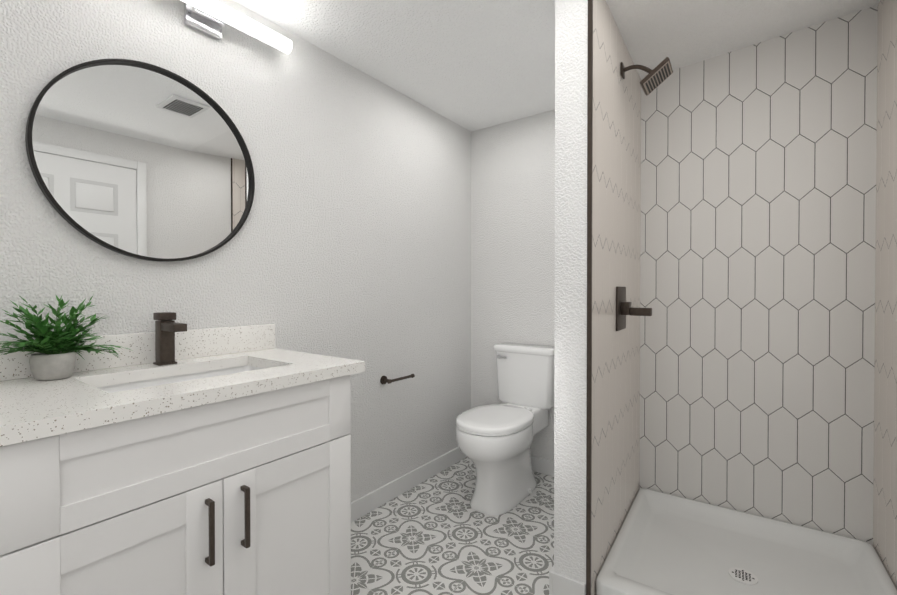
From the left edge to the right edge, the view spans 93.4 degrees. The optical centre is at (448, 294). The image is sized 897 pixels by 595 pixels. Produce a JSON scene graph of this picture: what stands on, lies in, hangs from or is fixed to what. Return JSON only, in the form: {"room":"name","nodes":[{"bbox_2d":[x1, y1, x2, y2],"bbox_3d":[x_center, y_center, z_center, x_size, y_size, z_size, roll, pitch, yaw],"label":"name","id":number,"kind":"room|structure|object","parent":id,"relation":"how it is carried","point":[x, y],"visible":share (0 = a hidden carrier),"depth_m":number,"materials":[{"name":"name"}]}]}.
{"room":"bathroom","nodes":[
{"label":"bathroom","id":0,"kind":"room"},
{"bbox_2d":[0,0,470,501],"bbox_3d":[-0.784,0.003,1.786,0.100,2.270,3.250,0,1,36],"label":"wall","id":1,"kind":"structure","parent":0,"point":[351,239],"depth_m":1.88,"materials":[{"name":"white paint"}]},
{"bbox_2d":[25,59,254,261],"bbox_3d":[-0.967,-0.433,1.421,0.029,0.646,0.646,0,1,36],"label":"mirror","id":2,"kind":"object","parent":1,"relation":"attached to","point":[139,160],"visible":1,"depth_m":1.38,"materials":[{"name":"clear glass"}]},
{"bbox_2d":[180,0,292,53],"bbox_3d":[-0.871,-0.996,1.484,0.104,0.092,0.661,0,1,36],"label":"sconce","id":3,"kind":"object","parent":1,"relation":"attached to","point":[211,18],"visible":1,"depth_m":1.53,"materials":[{"name":"silver metal"}]},
{"bbox_2d":[380,374,414,383],"bbox_3d":[-0.279,0.465,2.338,0.063,0.048,0.210,0,1,36],"label":"paper holder","id":4,"kind":"object","parent":1,"relation":"attached to","point":[384,380],"visible":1,"depth_m":2.29,"materials":[{"name":"brown metal"}]},
{"bbox_2d":[351,447,466,522],"bbox_3d":[-0.285,1.085,2.378,0.016,0.095,1.520,0,1,36],"label":"baseboard","id":5,"kind":"structure","parent":1,"relation":"attached to","point":[373,500],"depth_m":2.40,"materials":[{"name":"white wood"}]},
{"bbox_2d":[233,0,554,130],"bbox_3d":[0.253,-1.156,1.076,2.600,0.060,3.350,0,1,36],"label":"ceiling","id":6,"kind":"structure","parent":0,"point":[471,65],"depth_m":1.93,"materials":[{"name":"white paint"}]},
{"bbox_2d":[351,457,553,594],"bbox_3d":[0.207,1.174,1.118,2.500,0.060,3.330,0,1,36],"label":"floor","id":7,"kind":"structure","parent":0,"point":[436,534],"depth_m":1.93,"materials":[{"name":"tile"}]},
{"bbox_2d":[0,312,364,594],"bbox_3d":[-0.795,0.602,1.205,0.572,1.081,0.983,0,1,36],"label":"bathroom vanity","id":8,"kind":"object","parent":7,"relation":"on","point":[169,456],"visible":1,"depth_m":1.05,"materials":[{"name":"white wood"}]},
{"bbox_2d":[0,295,132,380],"bbox_3d":[-1.054,0.115,1.144,0.178,0.229,0.336,0,1,36],"label":"plant","id":9,"kind":"object","parent":8,"relation":"on","point":[46,362],"visible":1,"depth_m":1.13,"materials":[{"name":"green plant"}]},
{"bbox_2d":[456,342,553,515],"bbox_3d":[0.325,0.727,2.408,0.400,0.810,0.732,0,1,36],"label":"toilet","id":10,"kind":"object","parent":7,"relation":"on","point":[494,442],"visible":1,"depth_m":2.29,"materials":[{"name":"white ceramic"}]},
{"bbox_2d":[596,488,896,594],"bbox_3d":[1.147,1.087,1.647,0.896,0.105,0.889,0,1,34],"label":"shower pan","id":11,"kind":"object","parent":7,"relation":"on","point":[666,544],"visible":1,"depth_m":1.76,"materials":[{"name":"white plastic"}]},
{"bbox_2d":[471,110,554,460],"bbox_3d":[1.155,-0.002,2.316,2.400,2.270,0.100,0,1,36],"label":"wall","id":12,"kind":"structure","parent":0,"point":[513,231],"depth_m":2.79,"materials":[{"name":"white paint"}]},
{"bbox_2d":[531,455,553,476],"bbox_3d":[0.581,1.082,2.677,0.998,0.095,0.014,0,1,36],"label":"baseboard","id":13,"kind":"structure","parent":12,"relation":"attached to","point":[540,465],"depth_m":2.66,"materials":[{"name":"white wood"}]},
{"bbox_2d":[639,5,877,545],"bbox_3d":[1.514,-0.059,2.002,1.100,2.390,0.124,0,1,34],"label":"shower wall tile","id":14,"kind":"structure","parent":12,"relation":"attached to","point":[757,252],"depth_m":1.96,"materials":[{"name":"white tile"}]},
{"bbox_2d":[554,0,587,583],"bbox_3d":[0.737,0.001,1.960,0.120,2.270,1.065,0,1,34],"label":"wall","id":15,"kind":"structure","parent":0,"point":[570,330],"depth_m":1.52,"materials":[{"name":"white paint"}]},
{"bbox_2d":[549,565,585,594],"bbox_3d":[0.712,1.077,1.948,0.130,0.118,1.029,0,1,34],"label":"baseboard","id":16,"kind":"structure","parent":15,"relation":"attached to","point":[560,584],"depth_m":1.53,"materials":[{"name":"white wood"}]},
{"bbox_2d":[586,0,592,594],"bbox_3d":[0.494,0.005,1.484,0.015,2.270,0.011,0,1,34],"label":"trim","id":17,"kind":"structure","parent":15,"relation":"attached to","point":[589,293],"depth_m":1.48,"materials":[{"name":"brown metal"}]},
{"bbox_2d":[591,0,640,594],"bbox_3d":[0.791,-0.058,1.924,0.010,2.390,1.063,0,1,34],"label":"shower wall tile","id":18,"kind":"structure","parent":15,"relation":"attached to","point":[616,200],"depth_m":1.75,"materials":[{"name":"beige tile"}]},
{"bbox_2d":[616,286,651,330],"bbox_3d":[0.807,0.062,1.825,0.125,0.190,0.170,0,1,34],"label":"shower valve","id":19,"kind":"object","parent":18,"relation":"attached to","point":[624,308],"visible":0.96,"depth_m":1.82,"materials":[{"name":"brown metal"}]},
{"bbox_2d":[621,57,672,95],"bbox_3d":[0.839,-0.938,1.801,0.195,0.138,0.128,0,1,34],"label":"shower head","id":20,"kind":"object","parent":18,"relation":"attached to","point":[656,77],"visible":0.98,"depth_m":1.77},
{"bbox_2d":[606,0,879,79],"bbox_3d":[1.301,-1.230,1.503,1.350,0.200,0.983,0,1,34],"label":"ceiling","id":21,"kind":"structure","parent":0,"point":[677,33],"depth_m":1.80,"materials":[{"name":"white paint"}]},
{"bbox_3d":[0.789,-0.043,0.124,0.199,2.390,2.552,0,1,34],"label":"wall","id":22,"kind":"structure","parent":0,"visible":0},
{"bbox_2d":[873,0,896,587],"bbox_3d":[1.678,-0.054,1.440,0.200,2.390,0.624,0,1,34],"label":"shower wall tile","id":23,"kind":"structure","parent":22,"relation":"attached to","point":[885,471],"depth_m":1.63,"materials":[{"name":"beige tile"}]}
]}

